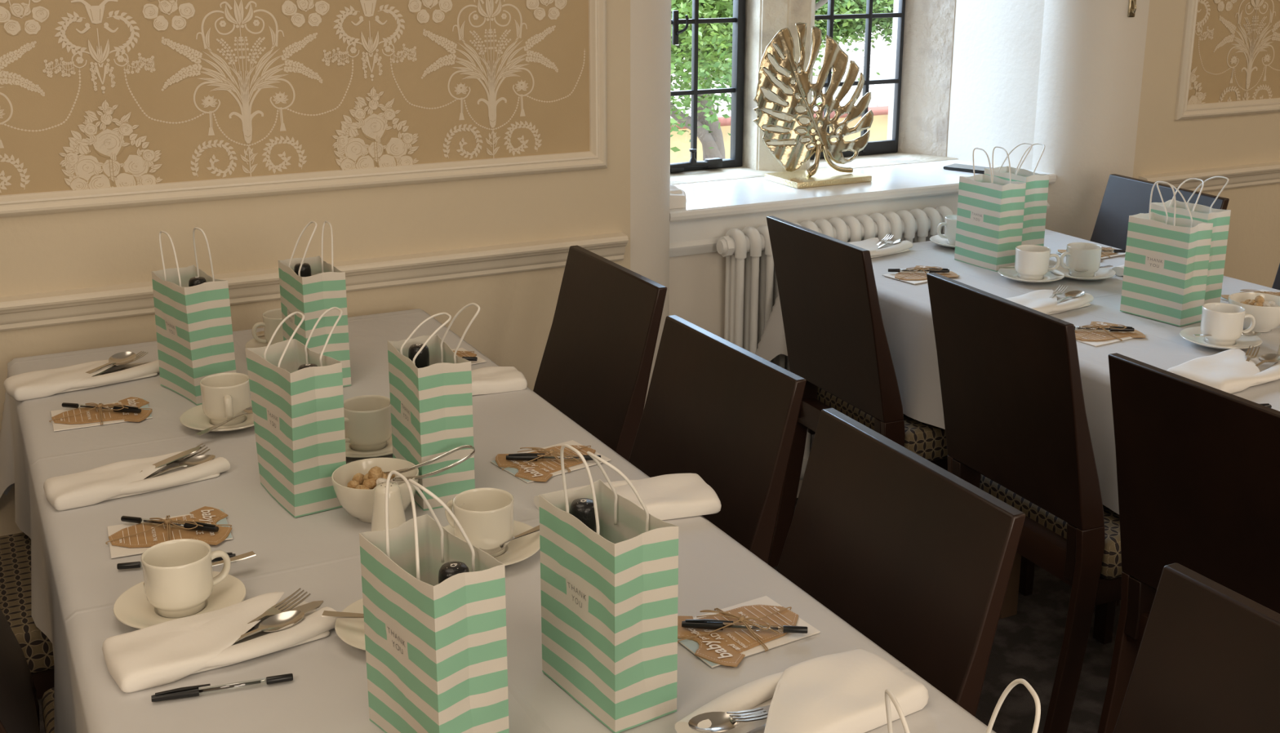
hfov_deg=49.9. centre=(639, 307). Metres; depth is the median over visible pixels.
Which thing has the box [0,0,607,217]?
trim
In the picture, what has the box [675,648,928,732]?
napkin
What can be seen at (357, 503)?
sugar bowl
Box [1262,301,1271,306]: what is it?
lump
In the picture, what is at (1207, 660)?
dining chair
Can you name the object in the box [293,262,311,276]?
bottle
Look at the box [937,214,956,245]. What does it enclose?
teacup
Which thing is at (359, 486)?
lump
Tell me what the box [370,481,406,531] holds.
salt shaker
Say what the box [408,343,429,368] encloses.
bottle
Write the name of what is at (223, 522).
print
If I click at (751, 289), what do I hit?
radiator
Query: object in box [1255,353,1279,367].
spoon
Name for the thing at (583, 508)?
bottle
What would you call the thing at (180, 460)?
fork
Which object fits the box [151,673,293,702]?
ballpoint pen
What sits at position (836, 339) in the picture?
dining chair
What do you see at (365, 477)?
lump
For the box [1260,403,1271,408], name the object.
ballpoint pen
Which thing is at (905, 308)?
tablecloth
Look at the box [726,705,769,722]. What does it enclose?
fork
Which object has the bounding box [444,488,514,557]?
teacup
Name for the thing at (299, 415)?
gift bag
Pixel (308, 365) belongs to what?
bottle
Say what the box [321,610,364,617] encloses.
teaspoon
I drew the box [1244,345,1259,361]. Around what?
fork
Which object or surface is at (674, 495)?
napkin
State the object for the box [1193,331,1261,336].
teaspoon
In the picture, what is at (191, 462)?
spoon
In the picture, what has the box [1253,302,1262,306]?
lump
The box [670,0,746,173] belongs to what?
window
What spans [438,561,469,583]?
bottle
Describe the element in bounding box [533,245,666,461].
dining chair
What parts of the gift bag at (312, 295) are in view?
handle, handle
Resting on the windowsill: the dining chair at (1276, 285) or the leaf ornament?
the leaf ornament
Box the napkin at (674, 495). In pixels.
[533,473,721,519]
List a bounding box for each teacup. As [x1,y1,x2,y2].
[141,538,231,617]
[200,372,251,426]
[251,307,283,345]
[343,395,391,452]
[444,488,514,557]
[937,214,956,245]
[1014,244,1060,279]
[1059,242,1102,277]
[1200,302,1255,346]
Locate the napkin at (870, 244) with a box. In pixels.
[847,237,912,257]
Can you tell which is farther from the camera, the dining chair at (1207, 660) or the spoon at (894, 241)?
the spoon at (894, 241)
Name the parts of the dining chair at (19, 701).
seat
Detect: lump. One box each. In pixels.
[346,480,359,488]
[351,472,364,484]
[355,484,370,489]
[362,478,376,489]
[363,473,368,479]
[367,466,382,481]
[376,477,386,485]
[382,471,387,479]
[390,475,404,484]
[1248,299,1255,305]
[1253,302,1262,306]
[1254,295,1264,303]
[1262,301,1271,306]
[1268,301,1275,305]
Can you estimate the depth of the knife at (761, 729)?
1.39 m
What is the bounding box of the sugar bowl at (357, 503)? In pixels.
[331,457,418,523]
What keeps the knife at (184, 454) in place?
on the napkin at (120, 479)
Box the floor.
[38,497,1120,732]
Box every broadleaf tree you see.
[670,0,888,160]
[732,0,893,52]
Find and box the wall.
[0,0,1279,536]
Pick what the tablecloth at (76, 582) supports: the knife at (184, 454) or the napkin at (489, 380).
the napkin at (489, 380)
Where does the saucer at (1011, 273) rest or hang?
on the tablecloth at (905, 308)
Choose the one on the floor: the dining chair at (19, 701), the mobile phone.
the dining chair at (19, 701)
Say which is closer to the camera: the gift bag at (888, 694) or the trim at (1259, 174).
the gift bag at (888, 694)
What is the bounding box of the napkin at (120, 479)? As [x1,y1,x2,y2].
[43,451,230,511]
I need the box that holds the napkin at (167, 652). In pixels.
[102,591,337,693]
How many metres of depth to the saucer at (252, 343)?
2.69 m
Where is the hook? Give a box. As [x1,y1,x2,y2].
[1127,0,1136,17]
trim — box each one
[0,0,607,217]
[0,231,628,331]
[669,192,1049,257]
[670,151,958,184]
[742,0,815,171]
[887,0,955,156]
[1138,161,1279,191]
[1174,0,1279,119]
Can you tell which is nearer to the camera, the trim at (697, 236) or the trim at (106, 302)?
the trim at (106, 302)
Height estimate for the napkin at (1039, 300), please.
0.025 m
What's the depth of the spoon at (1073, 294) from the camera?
3.04 m
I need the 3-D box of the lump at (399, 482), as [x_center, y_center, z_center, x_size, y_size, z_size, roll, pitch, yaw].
[-0.340,0.246,1.933,0.021,0.020,0.021,9,18,30]
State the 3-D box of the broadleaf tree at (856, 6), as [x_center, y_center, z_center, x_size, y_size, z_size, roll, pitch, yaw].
[2.393,-1.553,13.870,4.782,5.217,1.963,-12,19,-37]
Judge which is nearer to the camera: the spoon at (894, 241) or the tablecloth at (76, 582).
the tablecloth at (76, 582)
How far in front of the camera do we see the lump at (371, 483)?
1.91 m
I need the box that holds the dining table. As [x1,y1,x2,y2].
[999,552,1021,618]
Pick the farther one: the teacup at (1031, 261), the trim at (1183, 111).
the trim at (1183, 111)
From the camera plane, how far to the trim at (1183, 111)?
4.00 m
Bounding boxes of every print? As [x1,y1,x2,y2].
[139,398,151,417]
[216,509,231,538]
[491,460,530,481]
[677,638,718,666]
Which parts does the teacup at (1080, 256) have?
handle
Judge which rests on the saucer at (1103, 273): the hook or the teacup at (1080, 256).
the teacup at (1080, 256)
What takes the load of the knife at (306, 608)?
on the napkin at (167, 652)
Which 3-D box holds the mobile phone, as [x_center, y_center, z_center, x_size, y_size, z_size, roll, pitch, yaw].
[0.981,-0.408,4.055,0.156,0.009,0.074,12,19,37]
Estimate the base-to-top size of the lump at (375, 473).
0.021 m
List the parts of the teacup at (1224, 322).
handle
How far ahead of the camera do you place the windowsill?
3.75 m
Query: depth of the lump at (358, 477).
1.93 m
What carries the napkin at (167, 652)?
on the tablecloth at (76, 582)
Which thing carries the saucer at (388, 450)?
on the tablecloth at (76, 582)
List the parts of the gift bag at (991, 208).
handle, handle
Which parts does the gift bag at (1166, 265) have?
handle, handle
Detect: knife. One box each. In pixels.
[95,361,151,376]
[139,446,201,472]
[239,600,323,640]
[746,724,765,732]
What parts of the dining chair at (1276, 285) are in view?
backrest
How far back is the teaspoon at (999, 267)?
3.26 m
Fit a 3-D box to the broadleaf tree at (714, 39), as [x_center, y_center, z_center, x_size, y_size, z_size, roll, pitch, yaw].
[0.085,-0.480,9.037,4.451,5.671,3.495,-11,19,-35]
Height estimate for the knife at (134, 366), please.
0.005 m
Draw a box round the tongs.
[383,444,475,480]
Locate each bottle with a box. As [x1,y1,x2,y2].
[188,276,206,286]
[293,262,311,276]
[297,363,317,369]
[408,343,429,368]
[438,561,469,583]
[569,497,596,533]
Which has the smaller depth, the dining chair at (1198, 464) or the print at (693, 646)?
the print at (693, 646)
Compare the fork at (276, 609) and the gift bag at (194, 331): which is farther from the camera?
the gift bag at (194, 331)
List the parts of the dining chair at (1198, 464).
leg, rail, backrest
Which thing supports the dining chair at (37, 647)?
on the floor
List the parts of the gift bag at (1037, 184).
handle, handle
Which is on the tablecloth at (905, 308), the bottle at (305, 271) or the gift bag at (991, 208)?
the gift bag at (991, 208)
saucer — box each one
[113,571,246,629]
[179,400,253,431]
[244,336,267,347]
[334,598,365,650]
[345,435,392,457]
[444,520,539,566]
[929,234,955,248]
[998,266,1064,283]
[1049,263,1115,279]
[1179,326,1262,349]
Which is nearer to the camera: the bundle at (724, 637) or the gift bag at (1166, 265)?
the bundle at (724, 637)
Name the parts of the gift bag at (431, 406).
handle, handle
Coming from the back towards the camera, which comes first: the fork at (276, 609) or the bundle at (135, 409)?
the bundle at (135, 409)
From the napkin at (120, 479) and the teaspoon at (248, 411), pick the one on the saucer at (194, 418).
the teaspoon at (248, 411)
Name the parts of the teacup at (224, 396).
handle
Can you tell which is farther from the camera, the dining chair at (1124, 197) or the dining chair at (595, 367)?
the dining chair at (1124, 197)
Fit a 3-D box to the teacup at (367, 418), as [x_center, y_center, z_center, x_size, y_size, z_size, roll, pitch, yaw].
[-0.436,0.185,2.168,0.093,0.071,0.081,-3,15,-11]
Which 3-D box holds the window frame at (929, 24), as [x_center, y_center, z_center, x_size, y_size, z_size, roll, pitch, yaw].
[0.903,-1.051,4.222,0.150,1.184,0.202,-8,17,-26]
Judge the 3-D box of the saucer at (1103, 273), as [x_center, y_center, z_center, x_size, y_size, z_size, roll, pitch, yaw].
[1.052,-0.079,3.277,0.152,0.017,0.152,-8,17,-26]
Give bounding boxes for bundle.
[48,396,152,431]
[105,506,232,558]
[451,347,486,364]
[490,440,611,483]
[677,595,820,667]
[882,265,959,284]
[1056,246,1125,258]
[1074,320,1146,346]
[1220,289,1279,301]
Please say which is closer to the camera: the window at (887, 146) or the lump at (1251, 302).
the lump at (1251, 302)
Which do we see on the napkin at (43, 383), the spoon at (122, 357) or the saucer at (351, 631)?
the spoon at (122, 357)
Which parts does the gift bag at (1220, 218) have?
handle, handle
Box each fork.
[93,351,147,376]
[151,443,210,474]
[247,587,311,623]
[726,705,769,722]
[876,234,893,245]
[1048,284,1067,297]
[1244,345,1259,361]
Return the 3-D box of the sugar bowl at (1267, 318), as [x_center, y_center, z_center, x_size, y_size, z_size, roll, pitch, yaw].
[1.280,0.014,2.850,0.120,0.062,0.120,-8,17,-26]
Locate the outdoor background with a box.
[670,24,892,163]
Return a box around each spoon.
[85,351,136,373]
[144,454,215,479]
[235,610,304,642]
[688,711,765,732]
[878,238,901,248]
[1057,290,1084,303]
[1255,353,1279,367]
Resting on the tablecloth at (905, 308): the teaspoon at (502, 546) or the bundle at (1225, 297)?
the bundle at (1225, 297)
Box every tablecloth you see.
[0,308,995,732]
[755,228,1279,514]
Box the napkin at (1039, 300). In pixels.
[1004,289,1093,314]
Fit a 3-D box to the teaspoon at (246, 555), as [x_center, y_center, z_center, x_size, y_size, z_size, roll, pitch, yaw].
[-0.552,0.330,1.727,0.139,0.011,0.030,-10,18,-33]
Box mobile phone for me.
[942,163,991,173]
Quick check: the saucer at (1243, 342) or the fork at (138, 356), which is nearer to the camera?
the fork at (138, 356)
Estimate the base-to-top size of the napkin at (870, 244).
0.026 m
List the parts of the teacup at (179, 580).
handle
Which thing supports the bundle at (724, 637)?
on the tablecloth at (76, 582)
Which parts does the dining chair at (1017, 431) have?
leg, backrest, rail, seat, leg, leg, seat frame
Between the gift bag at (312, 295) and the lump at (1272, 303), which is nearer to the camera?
the gift bag at (312, 295)
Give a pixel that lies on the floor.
(1027, 644)
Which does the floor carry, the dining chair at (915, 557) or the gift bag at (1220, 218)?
the dining chair at (915, 557)
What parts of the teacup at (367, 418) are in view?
handle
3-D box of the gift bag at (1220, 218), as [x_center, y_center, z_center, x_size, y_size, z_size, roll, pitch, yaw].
[1.211,-0.155,3.051,0.083,0.283,0.150,-9,18,-31]
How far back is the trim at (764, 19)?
3.98 m
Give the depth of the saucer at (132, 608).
1.66 m
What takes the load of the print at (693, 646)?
on the bundle at (724, 637)
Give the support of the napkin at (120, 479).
on the tablecloth at (76, 582)
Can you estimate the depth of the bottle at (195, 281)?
2.39 m
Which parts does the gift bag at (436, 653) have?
handle, handle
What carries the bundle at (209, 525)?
on the tablecloth at (76, 582)
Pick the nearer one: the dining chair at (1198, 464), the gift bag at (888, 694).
the gift bag at (888, 694)
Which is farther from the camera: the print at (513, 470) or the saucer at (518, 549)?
the print at (513, 470)
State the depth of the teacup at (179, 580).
1.63 m
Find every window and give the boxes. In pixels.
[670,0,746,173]
[809,0,905,159]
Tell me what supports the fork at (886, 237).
on the napkin at (870, 244)
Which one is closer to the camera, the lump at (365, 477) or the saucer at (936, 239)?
the lump at (365, 477)
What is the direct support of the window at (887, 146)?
in the wall
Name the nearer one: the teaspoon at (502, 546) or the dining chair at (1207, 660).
the dining chair at (1207, 660)
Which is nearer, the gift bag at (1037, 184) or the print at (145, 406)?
the print at (145, 406)
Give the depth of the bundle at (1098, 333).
2.80 m
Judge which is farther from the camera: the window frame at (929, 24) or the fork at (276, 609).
the window frame at (929, 24)
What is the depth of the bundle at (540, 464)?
2.12 m
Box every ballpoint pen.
[116,552,235,569]
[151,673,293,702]
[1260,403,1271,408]
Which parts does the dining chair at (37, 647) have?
seat frame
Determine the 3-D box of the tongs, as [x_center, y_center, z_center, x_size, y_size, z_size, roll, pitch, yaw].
[-0.293,0.220,1.915,0.128,0.043,0.034,-2,15,-6]
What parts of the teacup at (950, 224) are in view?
handle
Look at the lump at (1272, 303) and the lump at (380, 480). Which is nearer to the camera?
the lump at (380, 480)
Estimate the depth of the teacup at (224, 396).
2.25 m
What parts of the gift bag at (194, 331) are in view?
handle, handle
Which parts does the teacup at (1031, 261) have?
handle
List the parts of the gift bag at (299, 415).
handle, handle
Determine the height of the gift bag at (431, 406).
0.285 m
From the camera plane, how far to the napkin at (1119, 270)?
3.29 m
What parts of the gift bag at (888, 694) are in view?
handle, handle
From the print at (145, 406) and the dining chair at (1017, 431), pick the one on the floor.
the dining chair at (1017, 431)
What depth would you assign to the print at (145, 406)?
2.36 m
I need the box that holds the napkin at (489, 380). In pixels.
[471,366,527,395]
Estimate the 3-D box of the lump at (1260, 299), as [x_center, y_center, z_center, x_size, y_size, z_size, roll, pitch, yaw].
[1.280,-0.014,2.842,0.018,0.020,0.021,-2,15,-7]
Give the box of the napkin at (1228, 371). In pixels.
[1166,348,1279,393]
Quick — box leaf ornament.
[752,22,873,188]
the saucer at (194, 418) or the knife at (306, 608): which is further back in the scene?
the saucer at (194, 418)
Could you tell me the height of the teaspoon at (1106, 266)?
0.006 m
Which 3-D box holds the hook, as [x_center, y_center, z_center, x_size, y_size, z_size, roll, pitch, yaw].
[1.374,-0.847,3.829,0.022,0.080,0.024,-3,15,-11]
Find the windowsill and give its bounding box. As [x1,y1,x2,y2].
[669,159,1056,222]
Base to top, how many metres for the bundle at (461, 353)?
0.023 m
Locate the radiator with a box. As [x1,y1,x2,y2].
[716,205,953,479]
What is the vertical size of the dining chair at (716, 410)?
0.900 m
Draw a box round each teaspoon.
[143,551,255,585]
[195,406,253,435]
[256,330,264,337]
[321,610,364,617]
[479,524,539,555]
[999,266,1053,271]
[1074,265,1112,272]
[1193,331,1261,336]
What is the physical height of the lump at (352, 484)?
0.021 m
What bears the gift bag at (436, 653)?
on the tablecloth at (76, 582)
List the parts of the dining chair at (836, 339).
leg, rail, backrest, seat frame, seat, leg, leg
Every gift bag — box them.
[151,226,235,405]
[244,306,346,517]
[278,220,351,386]
[359,471,509,732]
[386,302,479,511]
[538,444,678,732]
[884,678,1040,732]
[954,146,1026,271]
[984,142,1048,245]
[1120,181,1213,326]
[1151,176,1231,304]
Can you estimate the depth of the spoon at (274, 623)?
1.59 m
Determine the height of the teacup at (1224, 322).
0.071 m
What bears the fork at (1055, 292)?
on the napkin at (1039, 300)
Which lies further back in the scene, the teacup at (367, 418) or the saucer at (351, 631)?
the teacup at (367, 418)
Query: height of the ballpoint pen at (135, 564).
0.012 m
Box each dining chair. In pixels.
[0,532,54,699]
[0,608,54,732]
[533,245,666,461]
[628,315,806,564]
[766,216,1035,595]
[776,408,1025,717]
[926,272,1122,732]
[1089,173,1229,249]
[1097,352,1279,732]
[1112,563,1279,732]
[1115,263,1279,606]
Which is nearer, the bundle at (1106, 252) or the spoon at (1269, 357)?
the spoon at (1269, 357)
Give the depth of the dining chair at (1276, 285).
3.29 m
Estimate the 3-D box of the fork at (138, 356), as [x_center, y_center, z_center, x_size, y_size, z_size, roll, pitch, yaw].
[-0.973,0.111,2.531,0.021,0.019,0.158,9,17,29]
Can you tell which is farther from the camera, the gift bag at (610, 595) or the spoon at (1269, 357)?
the spoon at (1269, 357)
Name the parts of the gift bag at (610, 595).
handle, handle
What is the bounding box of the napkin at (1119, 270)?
[1111,264,1124,275]
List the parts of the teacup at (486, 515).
handle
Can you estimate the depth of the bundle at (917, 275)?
3.29 m
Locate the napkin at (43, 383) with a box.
[3,360,159,400]
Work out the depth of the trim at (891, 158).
4.10 m
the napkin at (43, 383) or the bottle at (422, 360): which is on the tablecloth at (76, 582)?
the napkin at (43, 383)
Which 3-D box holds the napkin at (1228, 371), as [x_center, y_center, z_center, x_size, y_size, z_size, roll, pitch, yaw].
[1.110,0.114,2.554,0.277,0.026,0.143,-10,18,-32]
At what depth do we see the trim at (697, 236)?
3.60 m
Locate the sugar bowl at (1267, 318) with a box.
[1228,292,1279,332]
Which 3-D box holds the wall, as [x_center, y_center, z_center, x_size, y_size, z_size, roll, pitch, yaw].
[-0.497,-0.736,3.332,8.800,2.750,0.803,-8,17,-26]
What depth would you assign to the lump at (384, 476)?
1.93 m
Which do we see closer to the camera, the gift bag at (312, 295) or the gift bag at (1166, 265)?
the gift bag at (312, 295)
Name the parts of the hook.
hook arm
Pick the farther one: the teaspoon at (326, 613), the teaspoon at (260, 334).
the teaspoon at (260, 334)

